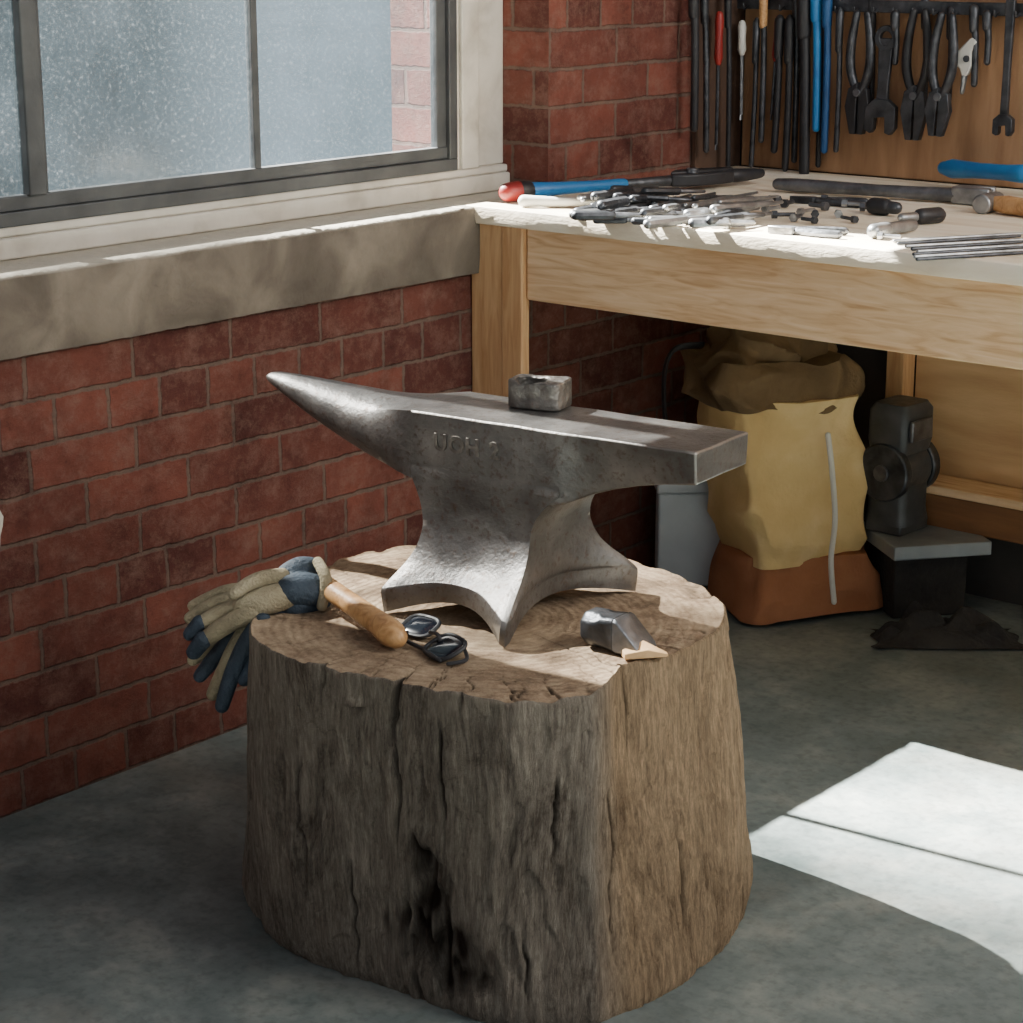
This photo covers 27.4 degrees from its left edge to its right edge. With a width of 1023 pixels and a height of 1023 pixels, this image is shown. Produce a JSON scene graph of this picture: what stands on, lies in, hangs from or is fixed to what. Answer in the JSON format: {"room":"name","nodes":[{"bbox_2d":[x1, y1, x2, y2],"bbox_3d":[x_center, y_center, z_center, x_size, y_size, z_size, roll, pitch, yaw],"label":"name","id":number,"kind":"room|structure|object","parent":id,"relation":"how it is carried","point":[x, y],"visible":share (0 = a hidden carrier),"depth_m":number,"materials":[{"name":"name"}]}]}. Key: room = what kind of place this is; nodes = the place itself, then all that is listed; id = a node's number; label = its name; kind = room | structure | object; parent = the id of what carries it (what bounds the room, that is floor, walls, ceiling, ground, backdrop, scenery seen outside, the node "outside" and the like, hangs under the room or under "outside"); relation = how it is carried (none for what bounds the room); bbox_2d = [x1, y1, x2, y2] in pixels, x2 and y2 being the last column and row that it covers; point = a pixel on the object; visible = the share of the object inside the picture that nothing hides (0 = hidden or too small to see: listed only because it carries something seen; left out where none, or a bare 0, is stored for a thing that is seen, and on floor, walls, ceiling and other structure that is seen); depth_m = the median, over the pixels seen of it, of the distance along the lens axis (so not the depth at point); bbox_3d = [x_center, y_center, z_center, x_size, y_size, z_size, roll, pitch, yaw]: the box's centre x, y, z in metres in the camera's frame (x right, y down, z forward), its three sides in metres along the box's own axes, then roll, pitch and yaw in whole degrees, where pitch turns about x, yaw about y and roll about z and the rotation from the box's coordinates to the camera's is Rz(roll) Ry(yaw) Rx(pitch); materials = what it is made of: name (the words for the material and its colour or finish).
{"room":"metal workshop","nodes":[
{"label":"metal workshop","id":0,"kind":"room"},
{"bbox_2d":[0,0,740,818],"bbox_3d":[-1.180,-0.989,2.893,0.300,3.200,4.940,13,20,38],"label":"wall","id":1,"kind":"structure","parent":0,"point":[144,476],"depth_m":3.78,"materials":[{"name":"brick"}]},
{"bbox_2d":[0,190,501,360],"bbox_3d":[-0.428,-0.448,3.814,0.158,0.135,1.443,13,20,38],"label":"window sill","id":2,"kind":"structure","parent":1,"relation":"attached to","point":[71,299],"depth_m":3.63,"materials":[{"name":"concrete"}]},
{"bbox_2d":[0,0,509,260],"bbox_3d":[-0.479,-1.078,3.683,0.035,1.150,1.443,13,20,38],"label":"window","id":3,"kind":"structure","parent":1,"relation":"in","point":[107,135],"depth_m":3.63,"materials":[{"name":"beige paint"}]},
{"bbox_2d":[688,0,699,131],"bbox_3d":[0.392,-0.994,4.521,0.026,0.351,0.036,13,20,38],"label":"rod","id":4,"kind":"object","parent":1,"relation":"hanging from","point":[693,5],"visible":1,"depth_m":4.52,"materials":[{"name":"black metal"}]},
{"bbox_2d":[691,0,743,167],"bbox_3d":[0.459,-1.494,4.525,0.012,1.498,0.177,13,20,38],"label":"board","id":5,"kind":"object","parent":1,"relation":"attached to","point":[713,158],"visible":0.45,"depth_m":4.68,"materials":[{"name":"wood"}]},
{"bbox_2d":[700,0,708,152],"bbox_3d":[0.419,-0.978,4.560,0.020,0.398,0.041,13,20,38],"label":"rod","id":6,"kind":"object","parent":5,"relation":"hanging from","point":[704,4],"visible":1,"depth_m":4.56,"materials":[{"name":"metal"}]},
{"bbox_2d":[714,11,723,149],"bbox_3d":[0.453,-0.945,4.610,0.020,0.300,0.020,13,20,38],"label":"screwdriver","id":7,"kind":"object","parent":5,"relation":"hanging from","point":[719,19],"visible":1,"depth_m":4.59,"materials":[{"name":"metal"}]},
{"bbox_2d":[724,0,731,166],"bbox_3d":[0.477,-0.976,4.631,0.017,0.435,0.035,13,20,38],"label":"rod","id":8,"kind":"object","parent":5,"relation":"hanging from","point":[727,3],"visible":0.92,"depth_m":4.63,"materials":[{"name":"black metal"}]},
{"bbox_2d":[737,0,1022,17],"bbox_3d":[0.974,-1.026,4.292,1.228,0.028,0.051,13,20,38],"label":"rail","id":9,"kind":"object","parent":5,"relation":"attached to","point":[877,6],"visible":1,"depth_m":4.41,"materials":[{"name":"metal"}]},
{"bbox_2d":[737,20,746,119],"bbox_3d":[0.512,-0.983,4.677,0.020,0.218,0.020,11,19,39],"label":"screwdriver","id":10,"kind":"object","parent":9,"relation":"hanging from","point":[742,27],"visible":1,"depth_m":4.66,"materials":[{"name":"white plastic"}]},
{"bbox_2d":[748,17,760,167],"bbox_3d":[0.540,-0.930,4.670,0.018,0.329,0.018,13,20,38],"label":"rod","id":11,"kind":"object","parent":9,"relation":"hanging from","point":[756,30],"visible":1,"depth_m":4.66,"materials":[{"name":"metal"}]},
{"bbox_2d":[758,0,767,142],"bbox_3d":[0.553,-0.996,4.640,0.022,0.360,0.021,13,20,38],"label":"rod","id":12,"kind":"object","parent":9,"relation":"hanging from","point":[763,4],"visible":1,"depth_m":4.63,"materials":[{"name":"metal"}]},
{"bbox_2d":[770,15,777,119],"bbox_3d":[0.582,-0.976,4.621,0.020,0.227,0.020,-1,16,-5],"label":"screwdriver","id":13,"kind":"object","parent":9,"relation":"hanging from","point":[773,58],"visible":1,"depth_m":4.63,"materials":[{"name":"metal"}]},
{"bbox_2d":[771,14,784,153],"bbox_3d":[0.587,-0.941,4.627,0.023,0.302,0.024,13,20,38],"label":"rod","id":14,"kind":"object","parent":9,"relation":"hanging from","point":[779,20],"visible":1,"depth_m":4.62,"materials":[{"name":"black metal"}]},
{"bbox_2d":[782,14,794,171],"bbox_3d":[0.606,-0.918,4.616,0.023,0.340,0.024,13,20,38],"label":"rod","id":15,"kind":"object","parent":9,"relation":"hanging from","point":[789,25],"visible":1,"depth_m":4.60,"materials":[{"name":"black metal"}]},
{"bbox_2d":[791,0,799,162],"bbox_3d":[0.623,-0.967,4.618,0.025,0.397,0.021,13,20,38],"label":"rod","id":16,"kind":"object","parent":9,"relation":"hanging from","point":[796,76],"visible":0.92,"depth_m":4.62,"materials":[{"name":"metal"}]},
{"bbox_2d":[796,0,811,173],"bbox_3d":[0.636,-0.948,4.582,0.046,0.434,0.036,13,20,38],"label":"rod","id":17,"kind":"object","parent":9,"relation":"hanging from","point":[803,20],"visible":0.92,"depth_m":4.57,"materials":[{"name":"black metal"}]},
{"bbox_2d":[810,0,821,131],"bbox_3d":[0.658,-0.995,4.549,0.036,0.342,0.027,13,20,38],"label":"rod","id":18,"kind":"object","parent":9,"relation":"hanging from","point":[815,5],"visible":1,"depth_m":4.54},
{"bbox_2d":[815,18,823,167],"bbox_3d":[0.671,-0.961,4.580,0.025,0.418,0.018,13,20,38],"label":"rod","id":19,"kind":"object","parent":9,"relation":"hanging from","point":[818,134],"visible":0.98,"depth_m":4.60,"materials":[{"name":"black rubber"}]},
{"bbox_2d":[820,0,832,153],"bbox_3d":[0.678,-0.969,4.539,0.026,0.386,0.024,13,20,38],"label":"rod","id":20,"kind":"object","parent":9,"relation":"hanging from","point":[826,4],"visible":1,"depth_m":4.53,"materials":[{"name":"metal"}]},
{"bbox_2d":[833,7,843,152],"bbox_3d":[0.703,-0.929,4.528,0.020,0.308,0.018,13,20,38],"label":"rod","id":21,"kind":"object","parent":9,"relation":"hanging from","point":[839,13],"visible":1,"depth_m":4.52,"materials":[{"name":"metal"}]},
{"bbox_2d":[845,10,874,134],"bbox_3d":[0.744,-0.939,4.490,0.068,0.260,0.024,13,20,38],"label":"pliers","id":22,"kind":"object","parent":9,"relation":"hanging from","point":[858,97],"visible":1,"depth_m":4.49,"materials":[{"name":"metal"}]},
{"bbox_2d":[868,0,875,100],"bbox_3d":[0.768,-0.968,4.495,0.027,0.303,0.021,13,20,38],"label":"rod","id":23,"kind":"object","parent":9,"relation":"hanging from","point":[871,86],"visible":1,"depth_m":4.49,"materials":[{"name":"black metal"}]},
{"bbox_2d":[864,25,897,134],"bbox_3d":[0.790,-0.916,4.456,0.074,0.226,0.016,15,21,38],"label":"wrench","id":24,"kind":"object","parent":9,"relation":"hanging from","point":[882,106],"visible":1,"depth_m":4.45,"materials":[{"name":"metal"}]},
{"bbox_2d":[890,10,899,64],"bbox_3d":[0.806,-0.997,4.420,0.023,0.114,0.021,13,20,38],"label":"rod","id":25,"kind":"object","parent":9,"relation":"hanging from","point":[894,15],"visible":1,"depth_m":4.41,"materials":[{"name":"metal"}]},
{"bbox_2d":[900,8,931,140],"bbox_3d":[0.849,-0.916,4.405,0.070,0.272,0.024,13,20,38],"label":"pliers","id":26,"kind":"object","parent":9,"relation":"hanging from","point":[912,111],"visible":1,"depth_m":4.41,"materials":[{"name":"black metal"}]},
{"bbox_2d":[925,12,957,136],"bbox_3d":[0.891,-0.904,4.345,0.067,0.253,0.025,11,19,33],"label":"pliers","id":27,"kind":"object","parent":9,"relation":"hanging from","point":[938,108],"visible":1,"depth_m":4.34,"materials":[{"name":"metal"}]},
{"bbox_2d":[946,6,952,99],"bbox_3d":[0.911,-0.941,4.371,0.021,0.220,0.018,13,20,38],"label":"rod","id":28,"kind":"object","parent":9,"relation":"hanging from","point":[949,9],"visible":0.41,"depth_m":4.35,"materials":[{"name":"metal"}]},
{"bbox_2d":[957,38,976,93],"bbox_3d":[0.932,-0.920,4.331,0.058,0.117,0.020,13,20,38],"label":"clamp","id":29,"kind":"object","parent":9,"relation":"hanging from","point":[965,52],"visible":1,"depth_m":4.32,"materials":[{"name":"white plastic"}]},
{"bbox_2d":[969,4,978,86],"bbox_3d":[0.948,-0.955,4.309,0.026,0.166,0.021,13,20,38],"label":"rod","id":30,"kind":"object","parent":9,"relation":"hanging from","point":[973,9],"visible":1,"depth_m":4.30,"materials":[{"name":"metal"}]},
{"bbox_2d":[982,10,991,64],"bbox_3d":[0.969,-0.967,4.286,0.023,0.111,0.021,13,20,38],"label":"rod","id":31,"kind":"object","parent":9,"relation":"hanging from","point":[987,14],"visible":1,"depth_m":4.28,"materials":[{"name":"metal"}]},
{"bbox_2d":[992,0,1016,135],"bbox_3d":[1.008,-0.914,4.267,0.044,0.299,0.016,13,20,38],"label":"wrench","id":32,"kind":"object","parent":9,"relation":"hanging from","point":[1004,118],"visible":1,"depth_m":4.27,"materials":[{"name":"metal"}]},
{"bbox_2d":[0,586,1022,1022],"bbox_3d":[0.446,1.098,1.447,5.300,0.050,6.040,13,20,38],"label":"floor","id":33,"kind":"structure","parent":0,"point":[884,787],"depth_m":3.28,"materials":[{"name":"concrete"}]},
{"bbox_2d":[242,545,752,1022],"bbox_3d":[-0.020,0.357,3.143,0.761,0.472,0.736,13,20,38],"label":"tree stump","id":34,"kind":"object","parent":33,"relation":"on","point":[549,825],"visible":0.83,"depth_m":2.85,"materials":[{"name":"brown wood"}]},
{"bbox_2d":[187,603,330,712],"bbox_3d":[-0.366,0.194,3.063,0.215,0.189,0.109,-2,16,-9],"label":"glove","id":35,"kind":"object","parent":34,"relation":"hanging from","point":[229,656],"visible":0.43,"depth_m":3.04,"materials":[{"name":"blue fabric"}]},
{"bbox_2d":[183,556,331,659],"bbox_3d":[-0.367,0.138,3.052,0.221,0.141,0.095,-2,16,-8],"label":"glove","id":36,"kind":"object","parent":35,"relation":"on","point":[211,616],"visible":0.98,"depth_m":3.02,"materials":[{"name":"beige fabric"}]},
{"bbox_2d":[324,578,407,648],"bbox_3d":[-0.215,0.139,2.961,0.040,0.046,0.267,-9,18,-28],"label":"handle","id":37,"kind":"object","parent":34,"relation":"on","point":[385,628],"visible":0.89,"depth_m":2.92,"materials":[{"name":"brown wood"}]},
{"bbox_2d":[401,613,468,665],"bbox_3d":[-0.109,0.173,2.878,0.061,0.026,0.175,-6,17,-22],"label":"spectacles","id":38,"kind":"object","parent":34,"relation":"on","point":[445,646],"visible":0.89,"depth_m":2.86,"materials":[{"name":"black plastic"}]},
{"bbox_2d":[266,371,747,647],"bbox_3d":[-0.053,-0.014,3.052,0.793,0.294,0.326,10,18,32],"label":"anvil","id":39,"kind":"object","parent":34,"relation":"on","point":[506,493],"visible":1,"depth_m":2.96,"materials":[{"name":"metal"}]},
{"bbox_2d":[508,374,571,411],"bbox_3d":[0.041,-0.172,3.015,0.082,0.041,0.060,7,17,25],"label":"block","id":40,"kind":"object","parent":39,"relation":"on","point":[525,391],"visible":1,"depth_m":2.99,"materials":[{"name":"grey metal"}]},
{"bbox_2d":[580,607,667,659],"bbox_3d":[0.152,0.166,2.856,0.125,0.050,0.061,13,20,38],"label":"hammer","id":41,"kind":"object","parent":34,"relation":"on","point":[619,632],"visible":1,"depth_m":2.85,"materials":[{"name":"metal"}]},
{"bbox_2d":[654,481,719,585],"bbox_3d":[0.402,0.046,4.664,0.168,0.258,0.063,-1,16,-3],"label":"bucket","id":42,"kind":"object","parent":33,"relation":"on","point":[687,539],"visible":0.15,"depth_m":4.64,"materials":[{"name":"grey metal"}]},
{"bbox_2d":[466,166,1022,543],"bbox_3d":[1.051,-0.072,3.889,2.200,0.900,0.934,13,20,38],"label":"workbench","id":43,"kind":"object","parent":33,"relation":"on","point":[961,318],"visible":0.62,"depth_m":3.89,"materials":[{"name":"brown wood"}]},
{"bbox_2d":[571,210,641,219],"bbox_3d":[0.174,-0.539,3.817,0.140,0.020,0.018,-5,16,-19],"label":"steel punch","id":44,"kind":"object","parent":43,"relation":"on","point":[596,214],"visible":1,"depth_m":3.81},
{"bbox_2d":[593,217,633,223],"bbox_3d":[0.201,-0.534,3.850,0.106,0.014,0.013,-1,16,-5],"label":"steel punch","id":45,"kind":"object","parent":43,"relation":"on","point":[616,220],"visible":0.65,"depth_m":3.84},
{"bbox_2d":[596,196,632,209],"bbox_3d":[0.207,-0.581,3.918,0.019,0.025,0.228,7,17,23],"label":"steel punch","id":46,"kind":"object","parent":43,"relation":"on","point":[605,204],"visible":0.73,"depth_m":3.86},
{"bbox_2d":[498,167,764,206],"bbox_3d":[0.296,-0.656,4.226,0.662,0.044,0.196,-9,18,-31],"label":"cutter","id":47,"kind":"object","parent":43,"relation":"on","point":[526,193],"visible":0.92,"depth_m":4.22,"materials":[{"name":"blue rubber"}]},
{"bbox_2d":[631,217,687,224],"bbox_3d":[0.281,-0.524,3.797,0.130,0.014,0.014,2,16,6],"label":"steel punch","id":48,"kind":"object","parent":43,"relation":"on","point":[635,221],"visible":0.38,"depth_m":3.80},
{"bbox_2d":[626,193,698,201],"bbox_3d":[0.287,-0.596,3.987,0.140,0.018,0.011,-2,16,-6],"label":"steel punch","id":49,"kind":"object","parent":43,"relation":"on","point":[664,198],"visible":0.84,"depth_m":3.98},
{"bbox_2d":[640,206,691,216],"bbox_3d":[0.288,-0.558,3.887,0.017,0.019,0.153,13,20,40],"label":"steel punch","id":50,"kind":"object","parent":43,"relation":"on","point":[653,211],"visible":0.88,"depth_m":3.85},
{"bbox_2d":[663,203,682,211],"bbox_3d":[0.307,-0.570,3.916,0.014,0.018,0.115,7,17,25],"label":"steel punch","id":51,"kind":"object","parent":43,"relation":"on","point":[668,207],"visible":0.81,"depth_m":3.88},
{"bbox_2d":[655,194,691,203],"bbox_3d":[0.315,-0.606,4.079,0.012,0.014,0.202,7,17,24],"label":"steel punch","id":52,"kind":"object","parent":43,"relation":"on","point":[689,195],"visible":0.3,"depth_m":4.12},
{"bbox_2d":[641,187,705,194],"bbox_3d":[0.316,-0.624,4.080,0.158,0.021,0.015,-10,18,-32],"label":"steel punch","id":53,"kind":"object","parent":52,"relation":"on","point":[646,190],"visible":0.98,"depth_m":4.07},
{"bbox_2d":[643,214,712,228],"bbox_3d":[0.303,-0.525,3.778,0.018,0.019,0.191,15,21,43],"label":"steel punch","id":54,"kind":"object","parent":43,"relation":"on","point":[652,223],"visible":0.81,"depth_m":3.75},
{"bbox_2d":[649,192,715,207],"bbox_3d":[0.333,-0.599,4.049,0.016,0.018,0.314,8,17,27],"label":"steel punch","id":55,"kind":"object","parent":43,"relation":"on","point":[688,197],"visible":0.38,"depth_m":3.99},
{"bbox_2d":[683,207,714,215],"bbox_3d":[0.381,-0.558,3.896,0.169,0.020,0.019,-13,20,-38],"label":"steel punch","id":56,"kind":"object","parent":43,"relation":"on","point":[704,210],"visible":0.45,"depth_m":3.85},
{"bbox_2d":[691,194,725,199],"bbox_3d":[0.384,-0.603,4.015,0.010,0.017,0.143,12,19,36],"label":"steel punch","id":57,"kind":"object","parent":43,"relation":"on","point":[704,196],"visible":0.85,"depth_m":3.99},
{"bbox_2d":[688,218,755,227],"bbox_3d":[0.376,-0.516,3.747,0.127,0.019,0.018,-4,16,-13],"label":"steel punch","id":58,"kind":"object","parent":43,"relation":"on","point":[693,222],"visible":1,"depth_m":3.74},
{"bbox_2d":[692,191,757,207],"bbox_3d":[0.412,-0.599,4.021,0.015,0.018,0.307,8,18,28],"label":"steel punch","id":59,"kind":"object","parent":43,"relation":"on","point":[705,203],"visible":0.64,"depth_m":3.96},
{"bbox_2d":[715,208,745,214],"bbox_3d":[0.408,-0.553,3.871,0.013,0.016,0.170,8,17,25],"label":"steel punch","id":60,"kind":"object","parent":43,"relation":"on","point":[734,210],"visible":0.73,"depth_m":3.85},
{"bbox_2d":[706,212,765,224],"bbox_3d":[0.406,-0.530,3.784,0.018,0.020,0.166,15,21,43],"label":"steel punch","id":61,"kind":"object","parent":43,"relation":"on","point":[712,219],"visible":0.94,"depth_m":3.77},
{"bbox_2d":[709,200,783,212],"bbox_3d":[0.441,-0.573,3.924,0.017,0.020,0.218,15,21,42],"label":"steel punch","id":62,"kind":"object","parent":43,"relation":"on","point":[745,205],"visible":0.99,"depth_m":3.90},
{"bbox_2d":[717,195,779,203],"bbox_3d":[0.457,-0.602,4.035,0.011,0.015,0.200,14,20,40],"label":"steel punch","id":63,"kind":"object","parent":43,"relation":"on","point":[746,198],"visible":0.93,"depth_m":4.02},
{"bbox_2d":[761,205,780,211],"bbox_3d":[0.495,-0.577,3.992,0.044,0.014,0.016,-13,20,-40],"label":"bolt","id":64,"kind":"object","parent":43,"relation":"on","point":[766,208],"visible":0.89,"depth_m":3.98,"materials":[{"name":"metal"}]},
{"bbox_2d":[771,210,795,218],"bbox_3d":[0.506,-0.552,3.904,0.044,0.014,0.016,-1,16,-3],"label":"bolt","id":65,"kind":"object","parent":43,"relation":"on","point":[776,213],"visible":0.87,"depth_m":3.90,"materials":[{"name":"metal"}]},
{"bbox_2d":[780,199,794,207],"bbox_3d":[0.537,-0.598,4.063,0.019,0.016,0.041,13,20,38],"label":"bolt","id":66,"kind":"object","parent":43,"relation":"on","point":[787,202],"visible":0.91,"depth_m":4.05,"materials":[{"name":"metal"}]},
{"bbox_2d":[796,208,814,214],"bbox_3d":[0.556,-0.569,3.966,0.015,0.012,0.049,13,20,38],"label":"bolt","id":67,"kind":"object","parent":43,"relation":"on","point":[799,210],"visible":0.87,"depth_m":3.95,"materials":[{"name":"metal"}]},
{"bbox_2d":[768,225,848,238],"bbox_3d":[0.520,-0.494,3.699,0.141,0.015,0.059,6,17,22],"label":"pliers","id":68,"kind":"object","parent":43,"relation":"on","point":[812,231],"visible":1,"depth_m":3.69,"materials":[{"name":"metal"}]},
{"bbox_2d":[801,217,818,223],"bbox_3d":[0.544,-0.534,3.843,0.014,0.012,0.035,-13,20,-38],"label":"bolt","id":69,"kind":"object","parent":43,"relation":"on","point":[814,220],"visible":1,"depth_m":3.83,"materials":[{"name":"metal"}]},
{"bbox_2d":[808,202,829,210],"bbox_3d":[0.588,-0.586,4.021,0.018,0.016,0.044,-12,20,-38],"label":"bolt","id":70,"kind":"object","parent":43,"relation":"on","point":[824,206],"visible":1,"depth_m":4.01,"materials":[{"name":"metal"}]},
{"bbox_2d":[790,196,867,207],"bbox_3d":[0.618,-0.607,4.107,0.153,0.015,0.059,7,17,24],"label":"pliers","id":71,"kind":"object","parent":43,"relation":"on","point":[798,199],"visible":0.73,"depth_m":4.10,"materials":[{"name":"metal"}]},
{"bbox_2d":[840,215,858,222],"bbox_3d":[0.620,-0.539,3.859,0.014,0.012,0.044,-8,17,-27],"label":"bolt","id":72,"kind":"object","parent":43,"relation":"on","point":[854,219],"visible":1,"depth_m":3.84,"materials":[{"name":"metal"}]},
{"bbox_2d":[841,200,864,206],"bbox_3d":[0.660,-0.594,4.054,0.044,0.014,0.016,5,16,17],"label":"bolt","id":73,"kind":"object","parent":43,"relation":"on","point":[844,203],"visible":0.87,"depth_m":4.05,"materials":[{"name":"metal"}]},
{"bbox_2d":[865,198,901,215],"bbox_3d":[0.701,-0.573,3.950,0.075,0.032,0.032,13,20,38],"label":"socket","id":74,"kind":"object","parent":43,"relation":"on","point":[876,206],"visible":1,"depth_m":3.94,"materials":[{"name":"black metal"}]},
{"bbox_2d":[772,178,995,205],"bbox_3d":[0.739,-0.644,4.204,0.463,0.034,0.060,9,18,29],"label":"wrench","id":75,"kind":"object","parent":43,"relation":"on","point":[958,194],"visible":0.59,"depth_m":4.18,"materials":[{"name":"metal"}]},
{"bbox_2d":[877,232,900,238],"bbox_3d":[0.654,-0.477,3.636,0.040,0.012,0.014,8,17,26],"label":"bolt","id":76,"kind":"object","parent":43,"relation":"on","point":[880,235],"visible":1,"depth_m":3.63,"materials":[{"name":"metal"}]},
{"bbox_2d":[867,219,917,237],"bbox_3d":[0.671,-0.498,3.693,0.135,0.026,0.026,-14,21,-42],"label":"socket","id":77,"kind":"object","parent":43,"relation":"on","point":[902,226],"visible":0.94,"depth_m":3.68,"materials":[{"name":"metal"}]},
{"bbox_2d":[897,207,945,224],"bbox_3d":[0.747,-0.538,3.827,0.108,0.030,0.030,-9,18,-28],"label":"screwdriver","id":78,"kind":"object","parent":43,"relation":"on","point":[931,215],"visible":0.87,"depth_m":3.82,"materials":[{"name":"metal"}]},
{"bbox_2d":[893,232,1022,242],"bbox_3d":[0.781,-0.477,3.653,0.270,0.006,0.006,-6,17,-20],"label":"rod","id":79,"kind":"object","parent":43,"relation":"on","point":[1014,233],"visible":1,"depth_m":3.65,"materials":[{"name":"metal"}]},
{"bbox_2d":[897,234,1020,244],"bbox_3d":[0.773,-0.469,3.623,0.253,0.006,0.006,-6,17,-22],"label":"rod","id":80,"kind":"object","parent":43,"relation":"on","point":[1019,235],"visible":0.98,"depth_m":3.62,"materials":[{"name":"metal"}]},
{"bbox_2d":[904,238,1022,247],"bbox_3d":[0.790,-0.460,3.592,0.269,0.006,0.006,-6,16,-19],"label":"rod","id":81,"kind":"object","parent":43,"relation":"on","point":[1015,239],"visible":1,"depth_m":3.58,"materials":[{"name":"metal"}]},
{"bbox_2d":[910,240,1022,250],"bbox_3d":[0.774,-0.451,3.559,0.227,0.006,0.006,-6,17,-21],"label":"rod","id":82,"kind":"object","parent":43,"relation":"on","point":[1020,241],"visible":1,"depth_m":3.56,"materials":[{"name":"metal"}]},
{"bbox_2d":[912,246,1022,255],"bbox_3d":[0.769,-0.436,3.503,0.232,0.006,0.006,-6,17,-21],"label":"rod","id":83,"kind":"object","parent":43,"relation":"on","point":[1007,247],"visible":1,"depth_m":3.50,"materials":[{"name":"metal"}]},
{"bbox_2d":[913,249,1022,257],"bbox_3d":[0.757,-0.427,3.471,0.212,0.006,0.006,-6,17,-20],"label":"rod","id":84,"kind":"object","parent":43,"relation":"on","point":[1006,250],"visible":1,"depth_m":3.47,"materials":[{"name":"metal"}]},
{"bbox_2d":[915,251,1022,260],"bbox_3d":[0.763,-0.420,3.446,0.229,0.006,0.006,-6,16,-20],"label":"rod","id":85,"kind":"object","parent":43,"relation":"on","point":[1018,252],"visible":1,"depth_m":3.44,"materials":[{"name":"metal"}]},
{"bbox_2d":[916,244,1022,251],"bbox_3d":[0.793,-0.444,3.534,0.257,0.006,0.006,-6,17,-20],"label":"rod","id":86,"kind":"object","parent":43,"relation":"on","point":[1006,245],"visible":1,"depth_m":3.52,"materials":[{"name":"metal"}]},
{"bbox_2d":[926,474,1022,510],"bbox_3d":[1.491,0.066,4.095,1.533,0.020,0.115,13,20,38],"label":"shelf","id":87,"kind":"object","parent":43,"relation":"attached to","point":[976,492],"depth_m":4.47,"materials":[{"name":"brown wood"}]},
{"bbox_2d":[937,159,1022,182],"bbox_3d":[0.986,-0.692,4.285,0.040,0.044,0.294,-12,20,-37],"label":"chisel","id":88,"kind":"object","parent":43,"relation":"on","point":[952,168],"visible":1,"depth_m":4.30,"materials":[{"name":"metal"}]},
{"bbox_2d":[972,191,1022,215],"bbox_3d":[0.974,-0.568,3.925,0.072,0.037,0.239,-14,21,-41],"label":"hammer","id":89,"kind":"object","parent":43,"relation":"on","point":[985,203],"visible":1,"depth_m":3.96,"materials":[{"name":"brown wood"}]},
{"bbox_3d":[0.283,-0.570,3.984,0.054,0.011,0.227,13,20,38],"label":"steel punch","id":90,"kind":"object","parent":43,"relation":"on","visible":0},
{"bbox_2d":[613,206,648,212],"bbox_3d":[0.221,-0.557,3.883,0.016,0.018,0.144,10,18,32],"label":"steel punch","id":91,"kind":"object","parent":90,"relation":"on","point":[632,209],"visible":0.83,"depth_m":3.87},
{"bbox_3d":[0.244,-0.570,3.977,0.051,0.014,0.263,13,20,38],"label":"steel punch","id":92,"kind":"object","parent":43,"relation":"on","visible":0},
{"bbox_2d":[629,195,647,201],"bbox_3d":[0.249,-0.595,3.976,0.014,0.020,0.106,8,17,27],"label":"steel punch","id":93,"kind":"object","parent":92,"relation":"on","point":[633,198],"visible":0.81,"depth_m":3.94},
{"bbox_3d":[0.253,-0.616,4.112,0.030,0.017,0.164,13,20,38],"label":"steel punch","id":94,"kind":"object","parent":43,"relation":"on","visible":0},
{"bbox_2d":[590,186,658,200],"bbox_3d":[0.222,-0.621,4.065,0.018,0.023,0.275,9,18,29],"label":"steel punch","id":95,"kind":"object","parent":94,"relation":"on","point":[605,194],"visible":0.55,"depth_m":3.99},
{"bbox_3d":[0.235,-0.602,4.032,0.056,0.019,0.163,13,20,38],"label":"steel punch","id":96,"kind":"object","parent":43,"relation":"on","visible":0},
{"bbox_2d":[613,191,640,197],"bbox_3d":[0.231,-0.608,4.024,0.016,0.021,0.162,8,17,26],"label":"steel punch","id":97,"kind":"object","parent":96,"relation":"on","point":[619,194],"visible":0.25,"depth_m":3.97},
{"bbox_2d":[661,326,882,624],"bbox_3d":[0.557,-0.114,4.488,0.500,0.648,0.350,-1,16,-2],"label":"canvas bag","id":98,"kind":"object","parent":33,"relation":"on","point":[788,520],"visible":0.92,"depth_m":4.41,"materials":[{"name":"beige fabric"}]},
{"bbox_2d":[864,522,991,618],"bbox_3d":[0.883,0.129,4.511,0.218,0.180,0.205,-3,16,-12],"label":"stand","id":99,"kind":"object","parent":33,"relation":"on","point":[927,566],"visible":0.65,"depth_m":4.47,"materials":[{"name":"metal"}]},
{"bbox_2d":[863,395,939,536],"bbox_3d":[0.825,-0.099,4.471,0.124,0.280,0.148,14,20,40],"label":"grinder","id":100,"kind":"object","parent":99,"relation":"on","point":[901,460],"visible":1,"depth_m":4.43,"materials":[{"name":"grey paint"}]},
{"bbox_2d":[870,601,1022,648],"bbox_3d":[0.899,0.226,4.338,0.329,0.078,0.135,0,16,-1],"label":"rag","id":101,"kind":"object","parent":33,"relation":"on","point":[917,628],"visible":1,"depth_m":4.32,"materials":[{"name":"fabric"}]},
{"bbox_2d":[740,10,1022,605],"bbox_3d":[1.972,-1.162,3.515,4.300,3.200,0.100,13,20,38],"label":"wall","id":102,"kind":"structure","parent":0,"point":[998,575],"depth_m":4.64,"materials":[{"name":"paint"}]},
{"bbox_2d":[741,0,1022,188],"bbox_3d":[1.365,-1.326,3.917,2.184,1.498,0.018,13,20,38],"label":"board","id":103,"kind":"object","parent":102,"relation":"attached to","point":[968,136],"visible":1,"depth_m":4.49,"materials":[{"name":"brown wood"}]},
{"label":"outside","id":104,"kind":"structure","parent":0,"visible":0},
{"bbox_2d":[198,0,391,171],"bbox_3d":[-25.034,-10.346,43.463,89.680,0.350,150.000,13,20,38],"label":"window pane","id":105,"kind":"structure","parent":104,"point":[324,66],"depth_m":21.44,"materials":[{"name":"glass"}]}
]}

